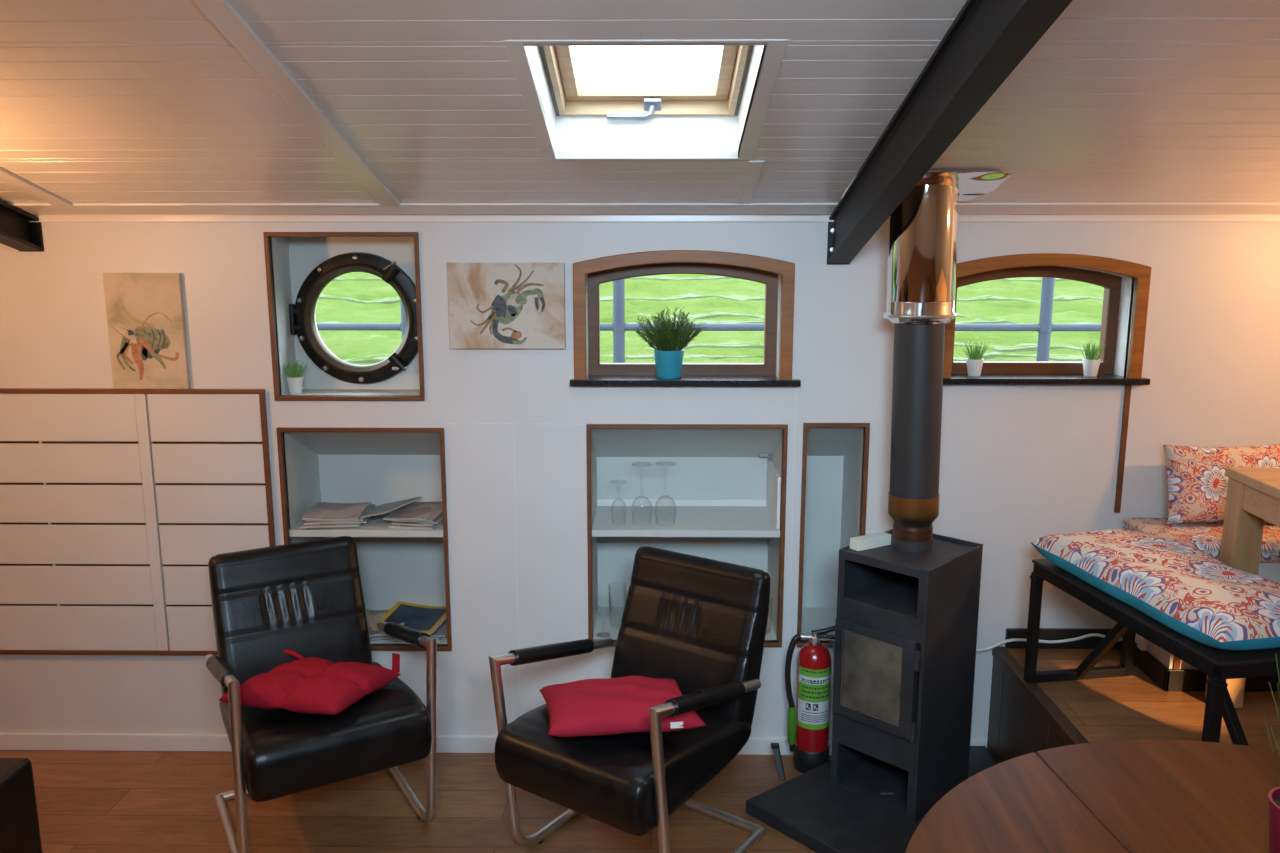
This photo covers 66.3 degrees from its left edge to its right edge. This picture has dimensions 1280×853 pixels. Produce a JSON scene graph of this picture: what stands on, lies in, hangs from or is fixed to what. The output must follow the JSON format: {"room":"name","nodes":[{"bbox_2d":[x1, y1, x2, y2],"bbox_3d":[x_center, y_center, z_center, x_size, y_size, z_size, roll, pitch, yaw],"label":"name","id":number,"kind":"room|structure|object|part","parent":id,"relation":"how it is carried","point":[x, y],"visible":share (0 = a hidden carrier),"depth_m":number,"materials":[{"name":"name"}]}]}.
{"room":"ship interior","nodes":[
{"label":"ship interior","id":0,"kind":"room"},
{"bbox_2d":[0,750,830,852],"bbox_3d":[0.106,1.654,0.805,6.800,0.050,5.400,0,10,1],"label":"floor","id":1,"kind":"structure","parent":0,"point":[87,801],"depth_m":3.09,"materials":[{"name":"brown wood"}]},
{"bbox_2d":[0,758,41,852],"bbox_3d":[-1.988,1.152,2.193,0.800,0.445,0.840,0,10,1],"label":"footstool","id":2,"kind":"object","parent":1,"relation":"on","point":[19,822],"visible":1,"depth_m":2.51,"materials":[{"name":"black leather"}]},
{"bbox_2d":[204,536,436,852],"bbox_3d":[-0.978,0.827,2.971,0.576,0.811,0.685,-6,12,-30],"label":"armchair","id":3,"kind":"object","parent":1,"relation":"on","point":[306,598],"visible":0.75,"depth_m":2.98,"materials":[{"name":"black leather"}]},
{"bbox_3d":[-1.198,0.930,2.837,0.028,0.653,0.595,-6,12,-30],"label":"frame","id":4,"kind":"part","parent":3,"relation":"part of","materials":[{"name":"silver metal"}]},
{"bbox_3d":[-1.112,0.632,3.142,0.455,0.489,0.200,-6,12,-30],"label":"backrest","id":5,"kind":"part","parent":3,"relation":"part of","materials":[{"name":"black leather"}]},
{"bbox_2d":[218,649,400,714],"bbox_3d":[-0.980,0.749,2.868,0.434,0.107,0.364,3,11,14],"label":"cushion","id":6,"kind":"object","parent":3,"relation":"on","point":[312,685],"visible":0.99,"depth_m":2.77,"materials":[{"name":"red fabric"}]},
{"bbox_3d":[-0.956,0.866,2.940,0.498,0.175,0.599,-6,12,-30],"label":"seat","id":7,"kind":"part","parent":3,"relation":"part of","materials":[{"name":"black leather"}]},
{"bbox_3d":[-0.741,0.882,3.104,0.028,0.653,0.595,-6,12,-30],"label":"frame","id":8,"kind":"part","parent":3,"relation":"part of","materials":[{"name":"silver metal"}]},
{"bbox_2d":[489,546,769,852],"bbox_3d":[-0.001,0.851,2.835,0.576,0.811,0.719,7,12,34],"label":"armchair","id":9,"kind":"object","parent":1,"relation":"on","point":[699,623],"visible":0.8,"depth_m":2.82,"materials":[{"name":"black leather"}]},
{"bbox_3d":[-0.238,0.906,2.972,0.028,0.653,0.595,7,12,34],"label":"frame","id":10,"kind":"part","parent":9,"relation":"part of","materials":[{"name":"silver metal"}]},
{"bbox_2d":[539,676,705,736],"bbox_3d":[-0.061,0.769,2.715,0.416,0.116,0.381,-2,10,-9],"label":"cushion","id":11,"kind":"object","parent":9,"relation":"on","point":[620,705],"visible":0.94,"depth_m":2.60,"materials":[{"name":"fabric"}]},
{"bbox_3d":[-0.036,0.893,2.793,0.498,0.175,0.599,7,12,34],"label":"seat","id":12,"kind":"part","parent":9,"relation":"part of","materials":[{"name":"black leather"}]},
{"bbox_3d":[0.148,0.655,3.016,0.476,0.489,0.200,7,12,34],"label":"backrest","id":13,"kind":"part","parent":9,"relation":"part of","materials":[{"name":"black leather"}]},
{"bbox_3d":[0.197,0.960,2.671,0.028,0.653,0.595,7,12,34],"label":"frame","id":14,"kind":"part","parent":9,"relation":"part of","materials":[{"name":"silver metal"}]},
{"bbox_2d":[771,743,785,779],"bbox_3d":[0.463,1.127,3.296,0.032,0.104,0.071,-4,11,-21],"label":"bracket","id":15,"kind":"object","parent":1,"relation":"on","point":[775,746],"visible":1,"depth_m":3.29,"materials":[{"name":"grey metal"}]},
{"bbox_2d":[785,626,834,772],"bbox_3d":[0.581,0.913,3.308,0.149,0.519,0.130,-9,14,-41],"label":"fire extinguisher","id":16,"kind":"object","parent":1,"relation":"on","point":[808,721],"visible":0.99,"depth_m":3.28,"materials":[{"name":"red metal"}]},
{"bbox_3d":[0.624,0.684,3.275,0.102,0.056,0.021,1,10,6],"label":"lever","id":17,"kind":"part","parent":16,"relation":"part of","materials":[{"name":"black plastic"}]},
{"bbox_2d":[746,746,996,852],"bbox_3d":[0.765,1.213,2.983,0.866,0.045,0.900,0,10,1],"label":"hearth slab","id":18,"kind":"object","parent":1,"relation":"on","point":[823,817],"visible":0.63,"depth_m":3.00,"materials":[{"name":"stone"}]},
{"bbox_2d":[829,529,982,821],"bbox_3d":[0.822,0.766,3.091,0.302,0.797,0.400,10,14,44],"label":"wood stove","id":19,"kind":"object","parent":18,"relation":"on","point":[906,625],"visible":0.98,"depth_m":3.00,"materials":[{"name":"metal"}]},
{"bbox_3d":[0.604,0.670,3.036,0.024,0.065,0.042,10,14,44],"label":"door knob","id":20,"kind":"part","parent":19,"relation":"part of","materials":[{"name":"metal"}]},
{"bbox_2d":[850,532,890,550],"bbox_3d":[0.720,0.359,3.060,0.140,0.034,0.038,-6,12,-30],"label":"box","id":21,"kind":"object","parent":19,"relation":"on","point":[880,539],"visible":1,"depth_m":3.04,"materials":[{"name":"white cardboard"}]},
{"bbox_3d":[0.709,0.762,2.991,0.204,0.250,0.004,10,14,44],"label":"door glass","id":22,"kind":"part","parent":19,"relation":"part of","materials":[{"name":"grey glass"}]},
{"bbox_3d":[0.842,1.151,3.180,0.278,0.008,0.320,10,14,44],"label":"plate","id":23,"kind":"part","parent":19,"relation":"part of","materials":[{"name":"metal"}]},
{"bbox_3d":[0.710,0.766,2.986,0.274,0.310,0.013,10,14,44],"label":"door","id":24,"kind":"part","parent":19,"relation":"part of","materials":[{"name":"metal"}]},
{"bbox_3d":[0.778,1.158,3.093,0.042,0.012,0.012,0,10,-1],"label":"ash lever","id":25,"kind":"part","parent":19,"relation":"part of","materials":[{"name":"metal"}]},
{"bbox_2d":[841,169,1010,551],"bbox_3d":[0.819,-0.171,2.923,0.435,1.127,0.309,-1,10,1],"label":"flue pipe","id":26,"kind":"object","parent":19,"relation":"on","point":[923,229],"visible":0.99,"depth_m":2.89,"materials":[{"name":"grey metal"}]},
{"bbox_3d":[0.810,-0.687,2.808,0.435,0.072,0.265,-1,10,1],"label":"ceiling plate","id":27,"kind":"part","parent":26,"relation":"part of","materials":[{"name":"white metal"}]},
{"bbox_2d":[905,739,1279,852],"bbox_3d":[1.065,1.137,1.444,1.360,0.739,1.360,0,10,1],"label":"round table","id":28,"kind":"object","parent":1,"relation":"on","point":[1142,795],"visible":1,"depth_m":1.81,"materials":[{"name":"brown wood"}]},
{"bbox_2d":[1264,653,1279,852],"bbox_3d":[1.092,0.556,1.583,0.162,0.355,0.167,0,10,1],"label":"potted plant","id":29,"kind":"object","parent":28,"relation":"on","point":[1274,794],"visible":1,"depth_m":1.61,"materials":[{"name":"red plant"}]},
{"bbox_3d":[1.096,0.674,1.612,0.117,0.112,0.117,0,10,1],"label":"pot","id":30,"kind":"part","parent":29,"relation":"part of","materials":[{"name":"ceramic"}]},
{"bbox_2d":[0,222,1279,739],"bbox_3d":[0.139,0.245,3.305,6.800,1.935,0.022,0,10,1],"label":"wall","id":31,"kind":"structure","parent":0,"point":[1019,466],"depth_m":3.23,"materials":[{"name":"white paint"}]},
{"bbox_2d":[0,388,275,654],"bbox_3d":[-2.246,0.332,3.329,2.010,0.930,0.020,0,10,1],"label":"slatted panel","id":32,"kind":"object","parent":31,"relation":"attached to","point":[116,505],"visible":0.8,"depth_m":3.31,"materials":[{"name":"white paint"}]},
{"bbox_3d":[-2.058,0.333,3.328,0.845,0.900,0.011,0,10,1],"label":"panel","id":33,"kind":"part","parent":32,"relation":"part of","materials":[{"name":"white paint"}]},
{"bbox_2d":[103,273,190,388],"bbox_3d":[-1.612,-0.311,3.205,0.248,0.378,0.021,0,10,1],"label":"canvas painting","id":34,"kind":"object","parent":32,"relation":"on","point":[145,312],"visible":1,"depth_m":3.19,"materials":[{"name":"fabric"}]},
{"bbox_3d":[-1.443,0.334,3.320,0.372,0.900,0.011,0,10,1],"label":"panel","id":35,"kind":"part","parent":32,"relation":"part of","materials":[{"name":"white paint"}]},
{"bbox_2d":[263,232,424,400],"bbox_3d":[-0.960,-0.379,3.303,0.590,0.630,0.229,0,10,1],"label":"wall niche","id":36,"kind":"object","parent":31,"relation":"attached to","point":[293,259],"visible":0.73,"depth_m":3.32,"materials":[{"name":"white paint"}]},
{"bbox_2d":[283,360,306,393],"bbox_3d":[-1.163,-0.169,3.307,0.080,0.114,0.068,5,11,27],"label":"potted grass","id":37,"kind":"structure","parent":36,"relation":"in","point":[294,381],"depth_m":3.30,"materials":[{"name":"white ceramic"}]},
{"bbox_2d":[286,376,302,393],"bbox_3d":[-1.167,-0.141,3.317,0.055,0.055,0.055,-9,13,-39],"label":"pot","id":38,"kind":"object","parent":37,"relation":"attached to","point":[295,383],"depth_m":3.30,"materials":[{"name":"white ceramic"}]},
{"bbox_2d":[289,252,417,383],"bbox_3d":[-0.967,-0.366,3.344,0.464,0.452,0.060,0,10,1],"label":"porthole","id":39,"kind":"object","parent":36,"relation":"attached to","point":[302,313],"visible":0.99,"depth_m":3.34,"materials":[{"name":"metal"}]},
{"bbox_2d":[276,427,451,650],"bbox_3d":[-0.929,0.360,3.500,0.558,0.785,0.357,0,10,1],"label":"shelf","id":40,"kind":"object","parent":31,"relation":"attached to","point":[378,466],"visible":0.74,"depth_m":3.63,"materials":[{"name":"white wood"}]},
{"bbox_2d":[300,502,375,528],"bbox_3d":[-1.062,0.307,3.453,0.228,0.048,0.242,-1,10,-5],"label":"newspaper","id":41,"kind":"object","parent":40,"relation":"on","point":[321,514],"visible":0.97,"depth_m":3.38,"materials":[{"name":"paper"}]},
{"bbox_2d":[365,609,403,642],"bbox_3d":[-0.945,0.711,3.544,0.217,0.050,0.260,-1,10,-8],"label":"pile","id":42,"kind":"object","parent":40,"relation":"on","point":[373,616],"visible":0.26,"depth_m":3.47,"materials":[{"name":"paper"}]},
{"bbox_2d":[373,601,445,634],"bbox_3d":[-0.805,0.684,3.510,0.240,0.061,0.182,3,11,18],"label":"magazine","id":43,"kind":"object","parent":42,"relation":"on","point":[423,618],"visible":0.77,"depth_m":3.52,"materials":[{"name":"paper"}]},
{"bbox_2d":[384,604,445,630],"bbox_3d":[-0.805,0.682,3.509,0.202,0.013,0.148,3,22,18],"label":"picture","id":44,"kind":"object","parent":43,"relation":"attached to","point":[418,617],"depth_m":3.52},
{"bbox_2d":[359,496,421,517],"bbox_3d":[-0.905,0.290,3.468,0.168,0.051,0.224,4,11,20],"label":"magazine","id":45,"kind":"object","parent":40,"relation":"on","point":[384,508],"visible":0.71,"depth_m":3.44,"materials":[{"name":"paper"}]},
{"bbox_2d":[383,502,442,529],"bbox_3d":[-0.770,0.307,3.454,0.193,0.048,0.240,1,10,7],"label":"newspaper","id":46,"kind":"object","parent":40,"relation":"on","point":[414,515],"visible":0.91,"depth_m":3.38,"materials":[{"name":"paper"}]},
{"bbox_2d":[429,619,446,640],"bbox_3d":[-0.756,0.722,3.555,0.157,0.024,0.235,1,10,4],"label":"pile","id":47,"kind":"object","parent":40,"relation":"on","point":[440,633],"visible":0.15,"depth_m":3.47,"materials":[{"name":"paper"}]},
{"bbox_2d":[0,733,986,754],"bbox_3d":[-1.024,1.119,3.459,4.473,0.062,0.014,0,10,1],"label":"baseboard","id":48,"kind":"structure","parent":31,"relation":"attached to","point":[8,741],"depth_m":3.46,"materials":[{"name":"white paint"}]},
{"bbox_2d":[447,263,565,348],"bbox_3d":[-0.432,-0.391,3.176,0.378,0.277,0.021,0,10,1],"label":"canvas painting","id":49,"kind":"object","parent":31,"relation":"attached to","point":[491,305],"visible":1,"depth_m":3.17,"materials":[{"name":"fabric"}]},
{"bbox_2d":[7,203,1279,214],"bbox_3d":[0.138,-0.677,3.048,6.800,0.030,0.098,0,10,1],"label":"trim","id":50,"kind":"structure","parent":31,"relation":"attached to","point":[31,208],"depth_m":3.04,"materials":[{"name":"paint"}]},
{"bbox_2d":[29,214,1279,221],"bbox_3d":[0.139,-0.668,3.126,6.800,0.030,0.008,0,10,1],"label":"trim","id":51,"kind":"structure","parent":31,"relation":"attached to","point":[138,217],"depth_m":3.12,"materials":[{"name":"paint"}]},
{"bbox_2d":[570,250,800,385],"bbox_3d":[0.148,-0.353,3.250,0.752,0.457,0.195,0,10,1],"label":"window","id":52,"kind":"structure","parent":31,"relation":"in","point":[588,275],"depth_m":3.21,"materials":[{"name":"brown wood"}]},
{"bbox_2d":[633,306,707,378],"bbox_3d":[0.095,-0.279,3.234,0.228,0.237,0.236,-5,11,-24],"label":"potted plant","id":53,"kind":"object","parent":52,"relation":"on","point":[670,343],"visible":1,"depth_m":3.21,"materials":[{"name":"green plant"}]},
{"bbox_3d":[0.096,-0.209,3.256,0.101,0.092,0.101,0,10,1],"label":"pot","id":54,"kind":"part","parent":53,"relation":"part of","materials":[{"name":"teal ceramic"}]},
{"bbox_3d":[0.142,-0.362,3.300,0.641,0.385,0.043,0,10,1],"label":"sash","id":55,"kind":"part","parent":52,"relation":"part of","materials":[{"name":"brown wood"}]},
{"bbox_3d":[0.148,-0.155,3.273,0.752,0.020,0.170,0,10,1],"label":"sill","id":56,"kind":"part","parent":52,"relation":"part of","materials":[{"name":"black stone"}]},
{"bbox_2d":[586,424,787,646],"bbox_3d":[0.158,0.345,3.484,0.667,0.779,0.357,0,10,1],"label":"shelf","id":57,"kind":"object","parent":31,"relation":"attached to","point":[723,481],"visible":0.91,"depth_m":3.56,"materials":[{"name":"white wood"}]},
{"bbox_2d":[444,387,1124,715],"bbox_3d":[0.468,0.480,3.332,2.238,1.240,0.002,0,10,1],"label":"trim","id":58,"kind":"structure","parent":31,"relation":"attached to","point":[874,387],"depth_m":3.27,"materials":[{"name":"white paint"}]},
{"bbox_2d":[797,423,869,647],"bbox_3d":[0.652,0.344,3.478,0.219,0.785,0.357,0,10,1],"label":"wall niche","id":59,"kind":"object","parent":31,"relation":"attached to","point":[832,453],"visible":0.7,"depth_m":3.61,"materials":[{"name":"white paint"}]},
{"bbox_2d":[987,657,1066,763],"bbox_3d":[1.212,1.082,2.795,0.008,0.370,1.245,0,10,1],"label":"panel","id":60,"kind":"object","parent":31,"relation":"attached to","point":[1016,727],"depth_m":3.18,"materials":[{"name":"brown wood"}]},
{"bbox_2d":[992,647,1088,744],"bbox_3d":[1.225,0.883,2.760,0.042,0.033,1.250,0,10,1],"label":"trim","id":61,"kind":"structure","parent":31,"relation":"attached to","point":[1055,717],"depth_m":2.98,"materials":[{"name":"brown wood"}]},
{"bbox_2d":[943,253,1150,384],"bbox_3d":[1.308,-0.349,3.236,0.687,0.440,0.195,0,10,1],"label":"window","id":62,"kind":"structure","parent":31,"relation":"in","point":[1118,287],"depth_m":3.20,"materials":[{"name":"brown wood"}]},
{"bbox_2d":[962,340,988,375],"bbox_3d":[1.108,-0.227,3.248,0.086,0.116,0.082,-8,13,-39],"label":"potted grass","id":63,"kind":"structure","parent":62,"relation":"on","point":[975,362],"depth_m":3.23,"materials":[{"name":"white ceramic"}]},
{"bbox_2d":[966,358,983,375],"bbox_3d":[1.109,-0.196,3.248,0.055,0.055,0.055,-8,13,-39],"label":"pot","id":64,"kind":"object","parent":63,"relation":"on","point":[974,365],"depth_m":3.23,"materials":[{"name":"white ceramic"}]},
{"bbox_3d":[1.304,-0.358,3.286,0.585,0.368,0.043,0,10,1],"label":"sash","id":65,"kind":"part","parent":62,"relation":"part of","materials":[{"name":"brown wood"}]},
{"bbox_3d":[1.308,-0.160,3.257,0.687,0.020,0.170,0,10,1],"label":"sill","id":66,"kind":"part","parent":62,"relation":"part of","materials":[{"name":"black stone"}]},
{"bbox_2d":[1079,343,1105,375],"bbox_3d":[1.495,-0.225,3.237,0.081,0.116,0.073,-9,13,-40],"label":"potted grass","id":67,"kind":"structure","parent":62,"relation":"on","point":[1091,363],"depth_m":3.23,"materials":[{"name":"white ceramic"}]},
{"bbox_2d":[1082,358,1100,375],"bbox_3d":[1.493,-0.196,3.244,0.055,0.055,0.055,-3,11,-16],"label":"pot","id":68,"kind":"object","parent":67,"relation":"on","point":[1090,365],"depth_m":3.23,"materials":[{"name":"white ceramic"}]},
{"bbox_2d":[1005,628,1116,648],"bbox_3d":[1.446,0.726,3.357,0.385,0.070,0.014,0,10,1],"label":"baseboard","id":69,"kind":"structure","parent":31,"relation":"attached to","point":[1092,642],"depth_m":3.35,"materials":[{"name":"wood"}]},
{"bbox_2d":[1114,385,1131,512],"bbox_3d":[1.596,0.076,3.240,0.018,0.432,0.010,0,10,1],"label":"trim","id":70,"kind":"structure","parent":31,"relation":"attached to","point":[1127,395],"depth_m":3.24,"materials":[{"name":"brown wood"}]},
{"bbox_2d":[0,0,1279,202],"bbox_3d":[0.106,-0.570,0.407,6.800,0.756,5.405,0,10,1],"label":"ceiling","id":71,"kind":"structure","parent":0,"point":[102,101],"depth_m":2.24,"materials":[{"name":"paint"}]},
{"bbox_2d":[0,200,43,251],"bbox_3d":[-1.985,-0.722,1.721,0.079,0.820,2.806,0,10,1],"label":"steel beam","id":72,"kind":"structure","parent":71,"relation":"attached to","point":[16,231],"depth_m":3.10,"materials":[{"name":"black metal"}]},
{"bbox_3d":[-1.968,-0.619,3.162,0.079,0.107,0.006,0,10,1],"label":"plate","id":73,"kind":"part","parent":72,"relation":"part of","materials":[{"name":"black paint"}]},
{"bbox_2d":[0,167,70,205],"bbox_3d":[-1.796,-0.784,1.620,0.055,0.703,2.726,0,10,1],"label":"trim","id":74,"kind":"structure","parent":71,"relation":"attached to","point":[7,177],"depth_m":2.86,"materials":[{"name":"paint"}]},
{"bbox_2d":[192,0,400,205],"bbox_3d":[-0.780,-0.782,1.607,0.058,0.703,2.726,0,10,1],"label":"trim","id":75,"kind":"structure","parent":71,"relation":"attached to","point":[221,13],"depth_m":2.15,"materials":[{"name":"paint"}]},
{"bbox_2d":[504,39,787,160],"bbox_3d":[0.016,-0.827,2.272,0.560,0.352,0.699,0,10,1],"label":"window","id":76,"kind":"structure","parent":71,"relation":"attached to","point":[583,114],"depth_m":2.57,"materials":[{"name":"paint"}]},
{"bbox_3d":[-0.016,-0.839,2.591,0.142,0.052,0.028,0,10,1],"label":"handle","id":77,"kind":"part","parent":76,"relation":"part of","materials":[{"name":"grey metal"}]},
{"bbox_3d":[0.015,-0.885,2.294,0.464,0.226,0.635,0,10,1],"label":"frame","id":78,"kind":"part","parent":76,"relation":"part of","materials":[{"name":"brown wood"}]},
{"bbox_3d":[0.015,-0.910,2.297,0.428,0.197,0.599,0,10,1],"label":"sash","id":79,"kind":"part","parent":76,"relation":"part of","materials":[{"name":"brown wood"}]},
{"bbox_2d":[737,161,764,203],"bbox_3d":[0.314,-0.696,2.808,0.042,0.096,0.366,0,10,1],"label":"trim","id":80,"kind":"structure","parent":71,"relation":"attached to","point":[754,168],"depth_m":2.78,"materials":[{"name":"paint"}]},
{"bbox_2d":[827,0,1072,264],"bbox_3d":[0.620,-0.697,1.693,0.074,0.864,2.806,0,10,1],"label":"steel beam","id":81,"kind":"structure","parent":71,"relation":"attached to","point":[987,40],"depth_m":1.99,"materials":[{"name":"black metal"}]},
{"bbox_3d":[0.637,-0.594,3.134,0.074,0.150,0.006,0,10,1],"label":"plate","id":82,"kind":"part","parent":81,"relation":"part of","materials":[{"name":"black paint"}]},
{"bbox_2d":[1006,648,1279,749],"bbox_3d":[2.374,1.069,2.780,2.315,0.400,1.250,0,10,1],"label":"floor","id":83,"kind":"structure","parent":0,"point":[1134,707],"depth_m":2.93,"materials":[{"name":"brown wood"}]},
{"bbox_2d":[976,633,1122,651],"bbox_3d":[1.389,0.716,3.319,0.514,0.106,0.103,2,10,12],"label":"power cable","id":84,"kind":"object","parent":83,"relation":"on","point":[1091,634],"visible":0.62,"depth_m":3.33,"materials":[{"name":"white plastic"}]},
{"bbox_2d":[1024,559,1279,745],"bbox_3d":[1.460,0.673,2.725,0.367,0.400,0.792,-2,10,-9],"label":"metal bench","id":85,"kind":"object","parent":83,"relation":"on","point":[1219,665],"visible":0.59,"depth_m":2.58,"materials":[{"name":"black metal"}]},
{"bbox_3d":[1.233,0.631,3.071,0.032,0.360,0.032,-2,10,-9],"label":"leg","id":86,"kind":"part","parent":85,"relation":"part of","materials":[{"name":"black metal"}]},
{"bbox_3d":[1.398,0.790,3.127,0.335,0.027,0.027,-2,10,-9],"label":"foot rail","id":87,"kind":"part","parent":85,"relation":"part of","materials":[{"name":"black metal"}]},
{"bbox_3d":[1.563,0.621,3.124,0.032,0.360,0.032,-2,10,-9],"label":"leg","id":88,"kind":"part","parent":85,"relation":"part of","materials":[{"name":"black metal"}]},
{"bbox_2d":[1030,529,1279,650],"bbox_3d":[1.464,0.418,2.680,0.388,0.115,0.800,-2,10,-9],"label":"bench cushion","id":89,"kind":"object","parent":85,"relation":"on","point":[1210,602],"visible":1,"depth_m":2.55,"materials":[{"name":"multicoloured fabric"}]},
{"bbox_3d":[1.460,0.501,2.694,0.366,0.031,0.791,-2,10,-9],"label":"seat frame","id":90,"kind":"part","parent":85,"relation":"part of","materials":[{"name":"black metal"}]},
{"bbox_3d":[1.356,0.764,2.333,0.032,0.360,0.032,-2,10,-9],"label":"leg","id":91,"kind":"part","parent":85,"relation":"part of","materials":[{"name":"black metal"}]},
{"bbox_2d":[1116,562,1279,691],"bbox_3d":[2.581,0.586,3.151,1.908,0.420,0.338,0,10,1],"label":"bench","id":92,"kind":"object","parent":83,"relation":"on","point":[1169,672],"visible":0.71,"depth_m":3.03,"materials":[{"name":"white paint"}]},
{"bbox_2d":[1135,634,1147,650],"bbox_3d":[1.624,0.680,3.192,0.030,0.068,0.111,0,10,1],"label":"wall socket","id":93,"kind":"object","parent":92,"relation":"attached to","point":[1142,643],"visible":0.38,"depth_m":3.14,"materials":[{"name":"white plastic"}]},
{"bbox_2d":[1122,517,1279,561],"bbox_3d":[2.462,0.351,3.100,1.700,0.060,0.333,0,10,1],"label":"seat cushion","id":94,"kind":"object","parent":92,"relation":"on","point":[1206,537],"visible":0.45,"depth_m":3.05,"materials":[{"name":"multicoloured fabric"}]},
{"bbox_2d":[1163,444,1279,523],"bbox_3d":[1.876,0.184,3.145,0.385,0.245,0.140,0,10,-1],"label":"throw pillow","id":95,"kind":"object","parent":94,"relation":"on","point":[1197,480],"visible":0.69,"depth_m":3.11,"materials":[{"name":"multicoloured fabric"}]},
{"bbox_2d":[1205,467,1279,707],"bbox_3d":[2.158,0.562,2.435,0.950,0.720,0.950,1,10,4],"label":"dining table","id":96,"kind":"object","parent":83,"relation":"on","point":[1253,494],"visible":0.54,"depth_m":2.82,"materials":[{"name":"brown wood"}]},
{"label":"outside","id":97,"kind":"structure","parent":0,"visible":0},
{"bbox_3d":[-0.159,4.760,-12.351,80.000,0.300,54.000,0,10,1],"label":"ground","id":98,"kind":"structure","parent":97,"visible":0},
{"bbox_2d":[316,277,1100,362],"bbox_3d":[0.054,0.405,4.543,8.000,2.282,0.062,0,10,1],"label":"railing","id":99,"kind":"object","parent":98,"relation":"on","point":[1045,326],"visible":0.21,"depth_m":4.37,"materials":[{"name":"grey metal"}]},
{"bbox_3d":[-1.046,0.411,4.558,0.062,2.265,0.062,0,10,1],"label":"post","id":100,"kind":"part","parent":99,"relation":"part of","materials":[{"name":"grey metal"}]},
{"bbox_3d":[-0.094,0.413,4.547,0.062,2.265,0.062,0,10,1],"label":"post","id":101,"kind":"part","parent":99,"relation":"part of","materials":[{"name":"grey metal"}]},
{"bbox_3d":[0.054,-0.445,4.390,8.000,0.033,0.033,0,10,1],"label":"rail","id":102,"kind":"part","parent":99,"relation":"part of","materials":[{"name":"grey metal"}]},
{"bbox_3d":[1.806,0.417,4.524,0.062,2.265,0.062,0,10,1],"label":"post","id":103,"kind":"part","parent":99,"relation":"part of","materials":[{"name":"grey metal"}]},
{"bbox_2d":[316,272,1103,364],"bbox_3d":[1.113,-0.786,9.244,20.000,2.960,9.000,0,10,1],"label":"grass bank","id":104,"kind":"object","parent":98,"relation":"on","point":[352,297],"visible":0.08,"depth_m":6.79,"materials":[{"name":"green plant"}]}
]}

